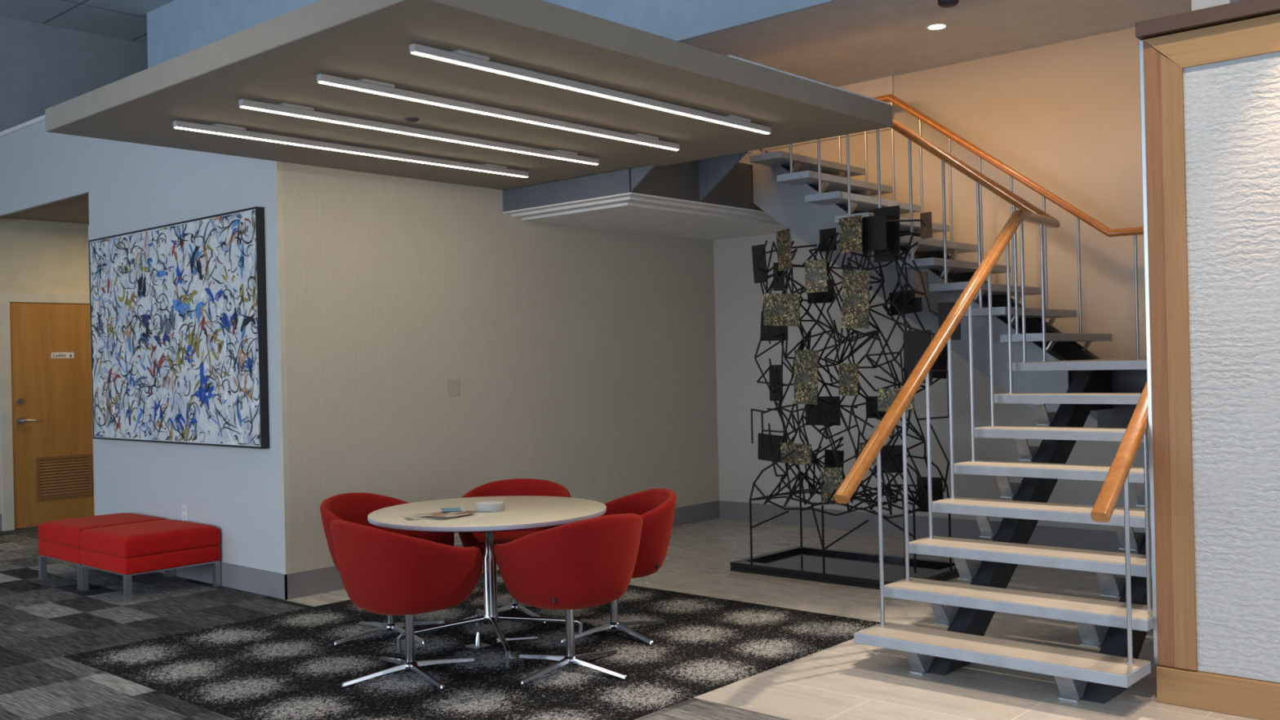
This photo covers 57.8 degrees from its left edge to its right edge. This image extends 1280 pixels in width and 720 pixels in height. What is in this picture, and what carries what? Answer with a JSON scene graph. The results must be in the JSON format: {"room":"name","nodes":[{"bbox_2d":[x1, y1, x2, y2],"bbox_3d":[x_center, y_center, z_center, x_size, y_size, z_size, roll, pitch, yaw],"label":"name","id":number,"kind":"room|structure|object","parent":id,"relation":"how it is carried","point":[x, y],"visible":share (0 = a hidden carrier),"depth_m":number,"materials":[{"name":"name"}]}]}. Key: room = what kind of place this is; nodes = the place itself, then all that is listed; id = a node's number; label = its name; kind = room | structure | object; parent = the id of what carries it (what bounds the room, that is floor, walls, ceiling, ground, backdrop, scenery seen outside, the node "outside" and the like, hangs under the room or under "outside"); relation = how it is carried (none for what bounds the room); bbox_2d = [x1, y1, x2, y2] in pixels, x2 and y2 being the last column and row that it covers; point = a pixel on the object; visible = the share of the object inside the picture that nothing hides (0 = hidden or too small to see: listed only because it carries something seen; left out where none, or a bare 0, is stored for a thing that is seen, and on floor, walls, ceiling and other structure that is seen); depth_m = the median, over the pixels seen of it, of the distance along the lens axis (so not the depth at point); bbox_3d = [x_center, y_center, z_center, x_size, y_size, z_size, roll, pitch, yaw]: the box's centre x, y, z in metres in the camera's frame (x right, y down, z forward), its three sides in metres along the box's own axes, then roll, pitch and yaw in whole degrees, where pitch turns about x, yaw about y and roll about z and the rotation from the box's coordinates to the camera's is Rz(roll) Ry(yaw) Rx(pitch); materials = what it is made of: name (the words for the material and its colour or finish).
{"room":"office lobby","nodes":[
{"label":"office lobby","id":0,"kind":"room"},
{"bbox_2d":[0,193,88,223],"bbox_3d":[-3.282,-1.493,10.761,5.240,0.060,3.220,-1,0,42],"label":"ceiling","id":1,"kind":"structure","parent":0,"point":[76,209],"depth_m":11.08,"materials":[{"name":"beige paint"}]},
{"bbox_2d":[0,15,147,528],"bbox_3d":[-8.198,-0.818,9.266,0.150,5.050,12.000,-1,0,42],"label":"wall","id":2,"kind":"structure","parent":0,"point":[42,66],"depth_m":11.69,"materials":[{"name":"grey paint"}]},
{"bbox_2d":[0,514,2,531],"bbox_3d":[-6.230,1.584,11.294,0.012,0.165,0.020,-1,0,42],"label":"baseboard","id":3,"kind":"structure","parent":2,"relation":"attached to","point":[1,517],"depth_m":11.29,"materials":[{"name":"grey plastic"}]},
{"bbox_2d":[0,292,94,531],"bbox_3d":[-5.850,0.495,11.699,0.121,2.325,1.120,-1,0,42],"label":"door","id":4,"kind":"structure","parent":2,"relation":"in","point":[46,437],"depth_m":11.59,"materials":[{"name":"brown wood"}]},
{"bbox_2d":[0,0,173,44],"bbox_3d":[-2.766,-3.529,4.395,14.840,0.100,12.000,-1,0,42],"label":"ceiling","id":5,"kind":"structure","parent":0,"point":[126,20],"depth_m":11.38,"materials":[{"name":"paint"}]},
{"bbox_2d":[0,120,282,573],"bbox_3d":[-4.361,-0.238,9.399,5.390,3.715,0.036,-1,0,42],"label":"wall","id":6,"kind":"structure","parent":0,"point":[130,187],"depth_m":8.60,"materials":[{"name":"white paint"}]},
{"bbox_2d":[0,115,44,137],"bbox_3d":[-4.366,-2.114,9.445,5.390,0.035,0.210,-1,0,42],"label":"trim","id":7,"kind":"structure","parent":6,"relation":"attached to","point":[42,118],"depth_m":10.32,"materials":[{"name":"white paint"}]},
{"bbox_2d":[88,226,95,515],"bbox_3d":[-4.434,0.261,9.553,0.013,2.720,0.164,-1,0,42],"label":"trim","id":8,"kind":"structure","parent":6,"relation":"attached to","point":[88,226],"depth_m":9.49,"materials":[{"name":"beige paint"}]},
{"bbox_2d":[88,206,269,448],"bbox_3d":[-3.461,-0.190,8.535,2.570,1.603,0.060,-1,0,42],"label":"painting","id":9,"kind":"object","parent":6,"relation":"attached to","point":[179,346],"visible":1,"depth_m":8.34,"materials":[{"name":"multicoloured paint"}]},
{"bbox_2d":[182,504,187,521],"bbox_3d":[-3.331,1.124,8.479,0.080,0.124,0.010,-1,0,42],"label":"wall outlet","id":10,"kind":"object","parent":6,"relation":"attached to","point":[184,508],"visible":0.81,"depth_m":8.47,"materials":[{"name":"white plastic"}]},
{"bbox_2d":[157,561,287,599],"bbox_3d":[-3.386,1.513,8.533,2.872,0.165,0.012,-1,0,42],"label":"baseboard","id":11,"kind":"structure","parent":6,"relation":"attached to","point":[267,583],"depth_m":7.93,"materials":[{"name":"grey plastic"}]},
{"bbox_2d":[273,161,291,574],"bbox_3d":[-2.351,0.051,7.618,0.040,2.707,0.040,-1,0,42],"label":"trim","id":12,"kind":"structure","parent":6,"relation":"attached to","point":[277,166],"depth_m":7.61,"materials":[{"name":"beige paint"}]},
{"bbox_2d":[146,0,318,68],"bbox_3d":[-2.864,-2.814,10.486,4.200,1.300,1.240,-1,0,42],"label":"wall","id":13,"kind":"structure","parent":0,"point":[175,28],"depth_m":10.72,"materials":[{"name":"blue paint"}]},
{"bbox_2d":[44,0,892,190],"bbox_3d":[-0.917,-1.402,6.718,3.360,0.128,3.530,-1,0,42],"label":"ceiling","id":14,"kind":"structure","parent":0,"point":[279,60],"depth_m":5.91,"materials":[{"name":"beige paint"}]},
{"bbox_2d":[173,120,528,177],"bbox_3d":[-1.653,-1.294,7.213,0.070,0.051,2.584,-1,0,42],"label":"linear light","id":15,"kind":"object","parent":14,"relation":"attached to","point":[216,128],"visible":1,"depth_m":6.99,"materials":[{"name":"white plastic"}]},
{"bbox_2d":[403,117,419,123],"bbox_3d":[-1.262,-1.321,6.404,0.090,0.018,0.090,-1,0,42],"label":"smoke detector","id":16,"kind":"object","parent":14,"relation":"attached to","point":[411,120],"visible":1,"depth_m":6.38,"materials":[{"name":"white plastic"}]},
{"bbox_2d":[238,98,599,164],"bbox_3d":[-1.141,-1.307,6.758,0.070,0.051,2.584,-1,0,42],"label":"linear light","id":17,"kind":"object","parent":14,"relation":"attached to","point":[285,108],"visible":1,"depth_m":6.52,"materials":[{"name":"white plastic"}]},
{"bbox_2d":[316,73,679,151],"bbox_3d":[-0.621,-1.320,6.297,0.070,0.051,2.584,-1,0,42],"label":"linear light","id":18,"kind":"object","parent":14,"relation":"attached to","point":[365,85],"visible":1,"depth_m":6.04,"materials":[{"name":"white plastic"}]},
{"bbox_2d":[409,43,771,134],"bbox_3d":[-0.102,-1.333,5.835,0.070,0.051,2.584,-1,0,42],"label":"linear light","id":19,"kind":"object","parent":14,"relation":"attached to","point":[460,57],"visible":1,"depth_m":5.55,"materials":[{"name":"white plastic"}]},
{"bbox_2d":[726,54,886,103],"bbox_3d":[0.944,-1.514,6.314,0.025,0.010,1.540,-1,0,42],"label":"trim","id":20,"kind":"structure","parent":14,"relation":"on","point":[730,55],"depth_m":6.23,"materials":[{"name":"grey paint"}]},
{"bbox_2d":[282,161,719,573],"bbox_3d":[-0.864,-0.319,9.390,0.153,3.715,4.594,-1,0,42],"label":"wall","id":21,"kind":"structure","parent":0,"point":[583,359],"depth_m":8.84,"materials":[{"name":"paint"}]},
{"bbox_2d":[446,379,460,396],"bbox_3d":[-1.393,0.209,8.661,0.010,0.124,0.124,-1,0,42],"label":"light switch","id":22,"kind":"object","parent":21,"relation":"attached to","point":[453,386],"visible":1,"depth_m":8.66,"materials":[{"name":"beige plastic"}]},
{"bbox_2d":[453,532,460,542],"bbox_3d":[-1.375,1.299,8.652,0.010,0.124,0.080,-1,0,42],"label":"wall outlet","id":23,"kind":"object","parent":21,"relation":"attached to","point":[457,539],"visible":0.36,"depth_m":8.65,"materials":[{"name":"beige plastic"}]},
{"bbox_2d":[284,500,719,599],"bbox_3d":[-0.780,1.454,9.315,0.012,0.165,4.642,-1,0,42],"label":"baseboard","id":24,"kind":"structure","parent":21,"relation":"attached to","point":[312,582],"depth_m":7.82,"materials":[{"name":"grey plastic"}]},
{"bbox_2d":[0,518,1259,719],"bbox_3d":[-2.176,1.610,4.802,14.690,0.100,13.250,-1,0,42],"label":"floor","id":25,"kind":"structure","parent":0,"point":[42,622],"depth_m":6.33,"materials":[{"name":"beige tile"}]},
{"bbox_2d":[37,512,167,590],"bbox_3d":[-3.959,1.391,8.578,0.712,0.436,0.672,-1,0,42],"label":"ottoman","id":26,"kind":"object","parent":25,"relation":"on","point":[59,540],"visible":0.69,"depth_m":8.39,"materials":[{"name":"fabric"}]},
{"bbox_2d":[38,540,82,564],"bbox_3d":[-3.960,1.377,8.578,0.712,0.107,0.672,-1,0,42],"label":"cushion","id":27,"kind":"object","parent":26,"relation":"on","point":[69,553],"depth_m":8.31,"materials":[{"name":"fabric"}]},
{"bbox_2d":[37,512,166,548],"bbox_3d":[-3.963,1.247,8.578,0.710,0.148,0.670,-1,0,42],"label":"seat cushion","id":28,"kind":"object","parent":26,"relation":"on","point":[64,533],"depth_m":8.41,"materials":[{"name":"fabric"}]},
{"bbox_2d":[79,520,221,602],"bbox_3d":[-3.425,1.377,8.103,0.712,0.436,0.672,-1,0,42],"label":"ottoman","id":29,"kind":"object","parent":25,"relation":"on","point":[126,550],"visible":1,"depth_m":7.89,"materials":[{"name":"fabric"}]},
{"bbox_2d":[79,520,220,558],"bbox_3d":[-3.428,1.233,8.103,0.710,0.148,0.670,-1,0,42],"label":"seat cushion","id":30,"kind":"object","parent":29,"relation":"on","point":[160,539],"depth_m":7.90,"materials":[{"name":"fabric"}]},
{"bbox_2d":[80,545,220,574],"bbox_3d":[-3.425,1.364,8.103,0.712,0.107,0.672,-1,0,42],"label":"cushion","id":31,"kind":"object","parent":29,"relation":"on","point":[165,559],"depth_m":7.85,"materials":[{"name":"fabric"}]},
{"bbox_2d":[63,569,880,719],"bbox_3d":[-0.833,1.536,6.333,3.150,0.016,3.205,-1,0,42],"label":"carpet inset","id":32,"kind":"object","parent":25,"relation":"on","point":[287,665],"visible":0.67,"depth_m":5.92},
{"bbox_2d":[320,492,454,644],"bbox_3d":[-1.411,1.149,6.513,0.680,0.778,0.696,-1,0,26],"label":"tub chair","id":33,"kind":"object","parent":32,"relation":"on","point":[354,507],"visible":0.24,"depth_m":6.63,"materials":[{"name":"red fabric"}]},
{"bbox_2d":[329,520,483,688],"bbox_3d":[-1.129,1.141,5.656,0.702,0.778,0.702,-1,0,-42],"label":"tub chair","id":34,"kind":"object","parent":32,"relation":"on","point":[382,572],"visible":1,"depth_m":5.39,"materials":[{"name":"fabric"}]},
{"bbox_2d":[465,631,491,649],"bbox_3d":[-0.866,1.490,6.184,0.100,0.076,0.100,-1,0,42],"label":"floor outlet","id":35,"kind":"object","parent":32,"relation":"on","point":[477,645],"visible":1,"depth_m":6.17,"materials":[{"name":"metal"}]},
{"bbox_2d":[367,495,606,667],"bbox_3d":[-0.804,1.165,6.217,1.264,0.725,1.264,-1,0,42],"label":"round table","id":36,"kind":"object","parent":32,"relation":"on","point":[520,512],"visible":0.94,"depth_m":6.15,"materials":[{"name":"beige laminate"}]},
{"bbox_2d":[400,512,439,519],"bbox_3d":[-1.086,0.803,5.986,0.270,0.007,0.200,-1,0,-23],"label":"magazine","id":37,"kind":"object","parent":36,"relation":"on","point":[406,516],"visible":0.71,"depth_m":5.92,"materials":[{"name":"beige paper"}]},
{"bbox_2d":[417,510,478,517],"bbox_3d":[-0.990,0.793,5.974,0.190,0.007,0.250,-1,0,37],"label":"magazine","id":38,"kind":"object","parent":37,"relation":"on","point":[454,513],"visible":0.93,"depth_m":5.96,"materials":[{"name":"brown paper"}]},
{"bbox_2d":[440,506,461,511],"bbox_3d":[-0.993,0.786,6.090,0.100,0.005,0.130,-1,0,-13],"label":"magazine","id":39,"kind":"object","parent":38,"relation":"on","point":[458,508],"visible":1,"depth_m":6.07,"materials":[{"name":"blue paper"}]},
{"bbox_2d":[475,501,504,512],"bbox_3d":[-0.800,0.779,6.173,0.158,0.044,0.158,-1,0,42],"label":"puck","id":40,"kind":"object","parent":36,"relation":"on","point":[482,506],"visible":0.98,"depth_m":6.11,"materials":[{"name":"white plastic"}]},
{"bbox_2d":[457,478,571,622],"bbox_3d":[-0.758,1.135,6.983,0.696,0.778,0.680,-1,0,4],"label":"tub chair","id":41,"kind":"object","parent":32,"relation":"on","point":[515,486],"visible":0.3,"depth_m":7.19,"materials":[{"name":"red fabric"}]},
{"bbox_2d":[475,530,537,542],"bbox_3d":[-0.761,1.079,6.953,0.500,0.053,0.530,-1,0,4],"label":"seat cushion","id":42,"kind":"object","parent":41,"relation":"on","point":[506,535],"depth_m":6.96,"materials":[{"name":"fabric"}]},
{"bbox_2d":[496,636,537,642],"bbox_3d":[-0.663,1.504,6.246,0.226,0.028,0.066,-1,0,-13],"label":"power cable","id":43,"kind":"object","parent":32,"relation":"on","point":[527,637],"visible":0.84,"depth_m":6.22,"materials":[{"name":"white plastic"}]},
{"bbox_2d":[493,513,643,684],"bbox_3d":[-0.349,1.123,5.692,0.696,0.778,0.696,-1,0,-41],"label":"tub chair","id":44,"kind":"object","parent":32,"relation":"on","point":[589,562],"visible":1,"depth_m":5.43,"materials":[{"name":"red fabric"}]},
{"bbox_2d":[557,488,676,644],"bbox_3d":[-0.143,1.119,6.417,0.680,0.778,0.696,-1,0,-16],"label":"tub chair","id":45,"kind":"object","parent":32,"relation":"on","point":[655,506],"visible":0.38,"depth_m":6.28,"materials":[{"name":"red fabric"}]},
{"bbox_2d":[502,93,1153,703],"bbox_3d":[1.271,-0.331,7.822,5.128,3.635,4.103,-1,0,42],"label":"staircase","id":46,"kind":"structure","parent":25,"relation":"on","point":[1042,367],"depth_m":6.65,"materials":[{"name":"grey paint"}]},
{"bbox_2d":[729,205,960,589],"bbox_3d":[1.419,0.229,8.135,1.868,2.510,0.875,-1,0,42],"label":"metal sculpture","id":47,"kind":"object","parent":25,"relation":"on","point":[879,233],"visible":0.89,"depth_m":8.02,"materials":[{"name":"black metal"}]},
{"bbox_2d":[1135,0,1279,719],"bbox_3d":[3.735,-0.029,3.661,4.075,2.900,0.205,-1,0,42],"label":"wall panel","id":48,"kind":"object","parent":25,"relation":"on","point":[1210,77],"visible":1,"depth_m":4.79,"materials":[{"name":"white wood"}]},
{"bbox_2d":[542,0,843,42],"bbox_3d":[2.666,-3.004,6.438,9.450,1.190,0.050,-1,0,42],"label":"wall","id":49,"kind":"structure","parent":0,"point":[679,20],"depth_m":8.47,"materials":[{"name":"blue paint"}]},
{"bbox_2d":[713,26,1150,533],"bbox_3d":[2.682,-0.473,9.398,5.450,3.860,0.170,-1,0,42],"label":"wall","id":50,"kind":"structure","parent":0,"point":[1065,116],"depth_m":9.25,"materials":[{"name":"paint"}]},
{"bbox_2d":[719,500,1138,554],"bbox_3d":[2.738,1.373,9.287,5.288,0.165,0.012,-1,0,42],"label":"baseboard","id":51,"kind":"structure","parent":50,"relation":"attached to","point":[1045,535],"depth_m":9.69,"materials":[{"name":"grey plastic"}]},
{"bbox_2d":[683,0,1191,87],"bbox_3d":[3.441,-2.475,7.297,9.450,0.100,2.250,-1,0,42],"label":"ceiling","id":52,"kind":"structure","parent":0,"point":[844,42],"depth_m":8.45,"materials":[{"name":"grey paint"}]},
{"bbox_2d":[924,23,948,30],"bbox_3d":[2.132,-2.390,8.320,0.164,0.006,0.164,-1,0,42],"label":"recessed light","id":53,"kind":"object","parent":52,"relation":"in","point":[939,26],"visible":1,"depth_m":8.32,"materials":[{"name":"white plastic"}]},
{"bbox_2d":[937,0,959,8],"bbox_3d":[2.040,-2.370,7.666,0.136,0.045,0.136,-1,0,42],"label":"sprinkler head","id":54,"kind":"object","parent":52,"relation":"attached to","point":[942,3],"visible":1,"depth_m":7.64},
{"bbox_2d":[1191,0,1243,10],"bbox_3d":[3.637,-0.501,6.257,0.150,3.860,3.600,-1,0,42],"label":"wall","id":55,"kind":"structure","parent":0,"point":[1196,4],"depth_m":4.92,"materials":[{"name":"paint"}]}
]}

